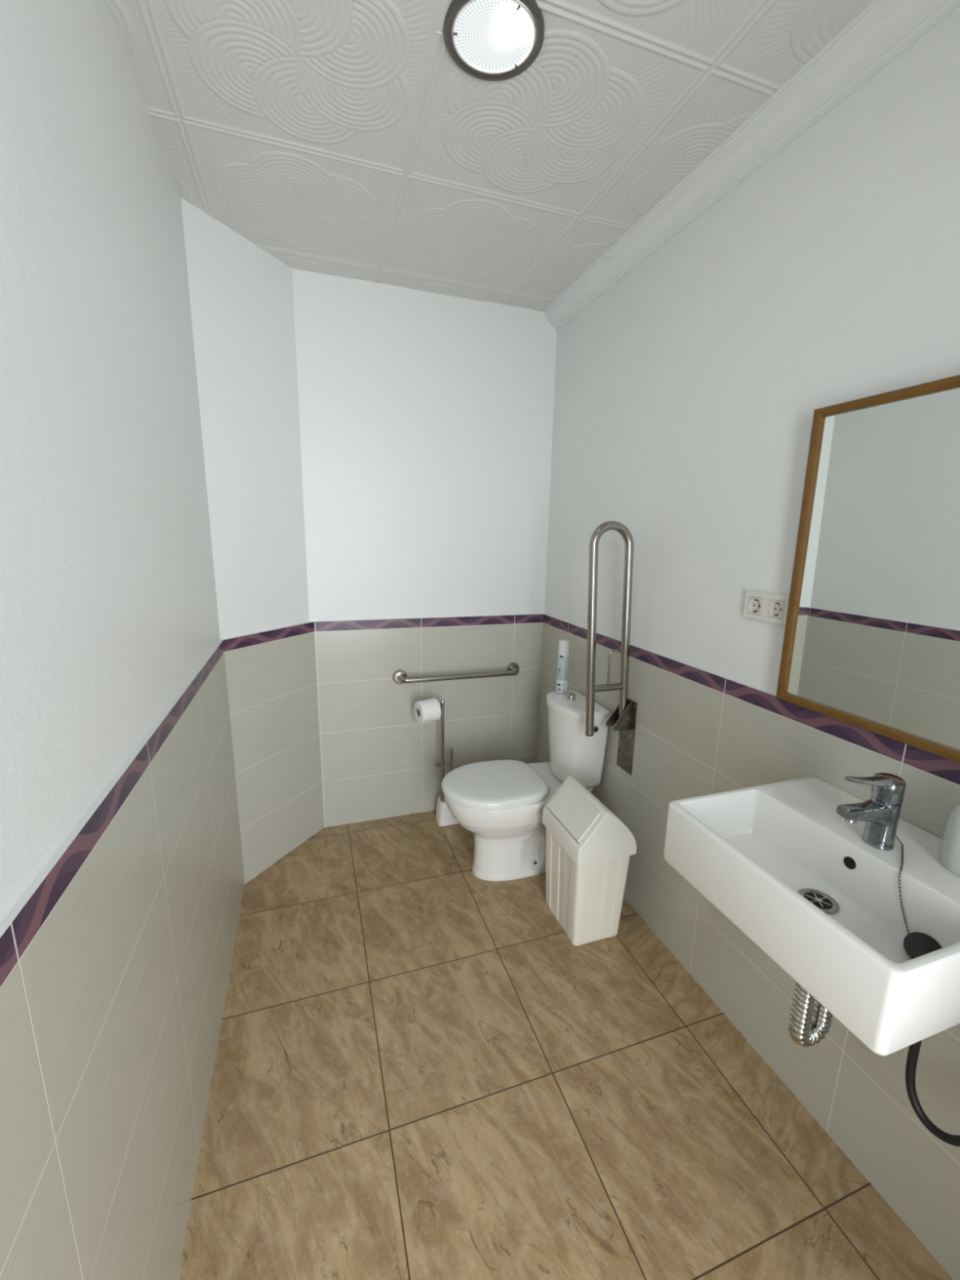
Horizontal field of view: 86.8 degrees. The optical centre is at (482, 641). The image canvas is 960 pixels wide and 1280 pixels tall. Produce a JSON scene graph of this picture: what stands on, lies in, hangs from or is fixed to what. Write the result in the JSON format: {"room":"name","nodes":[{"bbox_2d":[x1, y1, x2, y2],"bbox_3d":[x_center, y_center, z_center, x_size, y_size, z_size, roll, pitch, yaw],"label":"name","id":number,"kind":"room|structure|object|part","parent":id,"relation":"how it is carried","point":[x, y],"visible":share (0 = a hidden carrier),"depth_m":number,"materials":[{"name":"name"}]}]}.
{"room":"public restroom","nodes":[
{"label":"public restroom","id":0,"kind":"room"},
{"bbox_2d":[0,0,244,1279],"bbox_3d":[-0.645,0.035,0.746,0.120,2.513,2.415,-3,13,-19],"label":"wall","id":1,"kind":"structure","parent":0,"point":[122,880],"depth_m":0.81,"materials":[{"name":"white paint"}]},
{"bbox_2d":[181,198,324,884],"bbox_3d":[-0.932,-0.258,2.108,0.120,2.513,0.480,7,13,24],"label":"wall","id":2,"kind":"structure","parent":0,"point":[242,297],"depth_m":2.03,"materials":[{"name":"white paint"}]},
{"bbox_2d":[292,268,556,827],"bbox_3d":[-0.247,-0.335,2.534,1.192,2.513,0.120,-3,13,-18],"label":"wall","id":3,"kind":"structure","parent":0,"point":[426,419],"depth_m":2.43,"materials":[{"name":"white paint"}]},
{"bbox_2d":[392,662,519,684],"bbox_3d":[-0.114,0.168,2.580,0.676,0.073,0.082,-3,13,-18],"label":"grab bar","id":4,"kind":"object","parent":3,"relation":"attached to","point":[399,677],"visible":1,"depth_m":2.53,"materials":[{"name":"silver metal"}]},
{"bbox_2d":[106,0,872,311],"bbox_3d":[0.065,-1.276,0.896,1.799,0.063,3.011,-3,13,-18],"label":"ceiling","id":5,"kind":"structure","parent":0,"point":[338,138],"depth_m":1.29,"materials":[{"name":"white paint"}]},
{"bbox_2d":[435,0,544,81],"bbox_3d":[0.018,-1.277,1.071,0.223,0.015,0.212,-3,13,-18],"label":"recessed light","id":6,"kind":"object","parent":5,"relation":"in","point":[489,40],"visible":1,"depth_m":1.07,"materials":[{"name":"grey"}]},
{"bbox_3d":[0.023,-1.282,1.071,0.177,0.003,0.177,-3,13,-18],"label":"glass","id":7,"kind":"part","parent":6,"relation":"part of","materials":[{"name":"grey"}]},
{"bbox_3d":[0.063,-1.277,1.060,0.083,0.002,0.089,-3,13,-18],"label":"bulb","id":8,"kind":"part","parent":6,"relation":"part of","materials":[{"name":"white glass"}]},
{"bbox_2d":[177,809,953,1279],"bbox_3d":[0.252,1.370,0.739,1.799,0.060,4.491,-3,13,-18],"label":"floor","id":9,"kind":"structure","parent":0,"point":[419,1073],"depth_m":1.32,"materials":[{"name":"tile"}]},
{"bbox_2d":[415,699,458,826],"bbox_3d":[-0.223,0.607,2.563,0.246,0.659,0.100,-3,13,-18],"label":"stand","id":10,"kind":"object","parent":9,"relation":"on","point":[444,817],"visible":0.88,"depth_m":2.58,"materials":[{"name":"white plastic"}]},
{"bbox_2d":[413,697,440,724],"bbox_3d":[-0.268,0.333,2.456,0.099,0.112,0.109,-6,14,-30],"label":"toilet paper roll","id":11,"kind":"object","parent":10,"relation":"hanging from","point":[429,709],"visible":0.97,"depth_m":2.42,"materials":[{"name":"white paper"}]},
{"bbox_2d":[449,747,453,771],"bbox_3d":[-0.162,0.674,2.599,0.024,0.274,0.024,-3,13,-18],"label":"toilet brush","id":12,"kind":"object","parent":10,"relation":"on","point":[451,748],"visible":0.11,"depth_m":2.58,"materials":[{"name":"silver metal"}]},
{"bbox_2d":[441,688,611,880],"bbox_3d":[0.159,0.626,2.218,0.691,0.778,0.380,-3,13,-18],"label":"toilet","id":13,"kind":"object","parent":9,"relation":"on","point":[502,802],"visible":0.82,"depth_m":2.15,"materials":[{"name":"white ceramic"}]},
{"bbox_3d":[0.041,0.618,2.176,0.430,0.016,0.368,-3,13,-18],"label":"seat","id":14,"kind":"part","parent":13,"relation":"part of","materials":[{"name":"white plastic"}]},
{"bbox_3d":[0.041,0.596,2.171,0.438,0.026,0.376,-3,13,-18],"label":"lid","id":15,"kind":"part","parent":13,"relation":"part of","materials":[{"name":"white plastic"}]},
{"bbox_3d":[0.154,0.814,2.257,0.663,0.396,0.360,-3,13,-18],"label":"bowl","id":16,"kind":"part","parent":13,"relation":"part of","materials":[{"name":"white ceramic"}]},
{"bbox_2d":[555,640,569,693],"bbox_3d":[0.364,0.112,2.309,0.053,0.244,0.053,-3,13,-18],"label":"air freshener","id":17,"kind":"object","parent":13,"relation":"on","point":[562,668],"visible":1,"depth_m":2.29,"materials":[{"name":"white plastic"}]},
{"bbox_3d":[0.392,0.451,2.260,0.176,0.318,0.325,-3,13,-18],"label":"tank","id":18,"kind":"part","parent":13,"relation":"part of","materials":[{"name":"white ceramic"}]},
{"bbox_3d":[0.395,0.276,2.223,0.189,0.039,0.337,-3,13,-18],"label":"tank lid","id":19,"kind":"part","parent":13,"relation":"part of","materials":[{"name":"white ceramic"}]},
{"bbox_2d":[542,776,636,946],"bbox_3d":[0.390,0.817,1.931,0.242,0.533,0.290,-3,13,-18],"label":"bin","id":20,"kind":"object","parent":9,"relation":"on","point":[589,849],"visible":1,"depth_m":1.83,"materials":[{"name":"white plastic"}]},
{"bbox_3d":[0.393,0.646,1.895,0.242,0.183,0.290,-3,13,-18],"label":"lid","id":21,"kind":"part","parent":20,"relation":"part of","materials":[{"name":"white plastic"}]},
{"bbox_2d":[536,8,959,1279],"bbox_3d":[0.819,-0.077,1.412,0.120,2.513,2.761,-3,13,-18],"label":"wall","id":22,"kind":"structure","parent":0,"point":[687,393],"depth_m":1.42,"materials":[{"name":"white paint"}]},
{"bbox_2d":[585,520,637,775],"bbox_3d":[0.476,0.045,1.919,0.222,0.977,0.100,-3,13,-18],"label":"grab bar","id":23,"kind":"object","parent":22,"relation":"attached to","point":[623,718],"visible":1,"depth_m":1.91,"materials":[{"name":"metal"}]},
{"bbox_3d":[0.573,0.371,2.023,0.004,0.300,0.100,-3,13,-18],"label":"wall plate","id":24,"kind":"part","parent":23,"relation":"part of","materials":[{"name":"metal"}]},
{"bbox_2d":[542,0,959,331],"bbox_3d":[0.758,-1.246,1.137,0.087,0.077,2.763,-3,13,-18],"label":"trim","id":25,"kind":"structure","parent":22,"relation":"attached to","point":[884,30],"depth_m":1.25,"materials":[{"name":"white paint"}]},
{"bbox_2d":[742,590,789,625],"bbox_3d":[0.772,-0.094,1.379,0.012,0.078,0.148,-3,13,-18],"label":"wall socket","id":26,"kind":"object","parent":22,"relation":"attached to","point":[770,607],"visible":1,"depth_m":1.38,"materials":[{"name":"white plastic"}]},
{"bbox_2d":[746,596,763,614],"bbox_3d":[0.759,-0.101,1.412,0.009,0.045,0.045,-3,13,-18],"label":"outlet","id":27,"kind":"object","parent":26,"relation":"attached to","point":[754,604],"depth_m":1.41,"materials":[{"name":"beige plastic"}]},
{"bbox_2d":[767,600,784,618],"bbox_3d":[0.781,-0.086,1.348,0.009,0.045,0.045,-3,13,-18],"label":"outlet","id":28,"kind":"object","parent":26,"relation":"attached to","point":[775,608],"depth_m":1.35,"materials":[{"name":"beige plastic"}]},
{"bbox_2d":[663,777,959,1056],"bbox_3d":[0.691,0.464,0.994,0.434,0.145,0.483,-3,13,-18],"label":"washbasin","id":29,"kind":"object","parent":22,"relation":"attached to","point":[800,880],"visible":1,"depth_m":0.92,"materials":[{"name":"white ceramic"}]},
{"bbox_2d":[787,981,833,1047],"bbox_3d":[0.766,0.685,1.067,0.270,0.321,0.066,-3,13,-18],"label":"drain pipe","id":30,"kind":"object","parent":29,"relation":"attached to","point":[809,1021],"visible":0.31,"depth_m":1.04,"materials":[{"name":"silver metal"}]},
{"bbox_2d":[836,773,906,850],"bbox_3d":[0.729,0.320,0.961,0.140,0.152,0.051,-3,13,-18],"label":"faucet","id":31,"kind":"object","parent":29,"relation":"on","point":[881,813],"visible":1,"depth_m":0.95,"materials":[{"name":"silver metal"}]},
{"bbox_3d":[0.719,0.330,0.960,0.106,0.052,0.045,-3,13,-18],"label":"spout","id":32,"kind":"part","parent":31,"relation":"part of","materials":[{"name":"silver metal"}]},
{"bbox_3d":[0.730,0.274,0.951,0.139,0.058,0.050,-3,13,-18],"label":"lever","id":33,"kind":"part","parent":31,"relation":"part of","materials":[{"name":"silver metal"}]},
{"bbox_2d":[895,835,942,959],"bbox_3d":[0.760,0.458,0.912,0.050,0.136,0.189,4,12,15],"label":"plug","id":34,"kind":"object","parent":29,"relation":"in","point":[916,944],"visible":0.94,"depth_m":0.86,"materials":[{"name":"black rubber"}]},
{"bbox_3d":[0.764,0.446,0.931,0.027,0.113,0.147,7,13,26],"label":"chain","id":35,"kind":"part","parent":34,"relation":"part of","materials":[{"name":"metal"}]},
{"bbox_2d":[905,1040,959,1146],"bbox_3d":[0.894,0.754,0.910,0.196,0.387,0.061,12,16,41],"label":"hose","id":36,"kind":"object","parent":29,"relation":"attached to","point":[913,1049],"visible":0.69,"depth_m":0.99,"materials":[{"name":"black rubber"}]},
{"bbox_2d":[938,803,959,876],"bbox_3d":[0.879,0.333,0.896,0.092,0.160,0.092,-3,13,-18],"label":"soap dispenser","id":37,"kind":"object","parent":29,"relation":"on","point":[949,851],"visible":1,"depth_m":0.90,"materials":[{"name":"white plastic"}]},
{"bbox_2d":[776,374,959,763],"bbox_3d":[0.882,-0.139,0.992,0.028,0.707,0.598,-4,13,-18],"label":"mirror","id":38,"kind":"object","parent":22,"relation":"attached to","point":[871,642],"visible":1,"depth_m":1.08,"materials":[{"name":"brown wood"}]}
]}

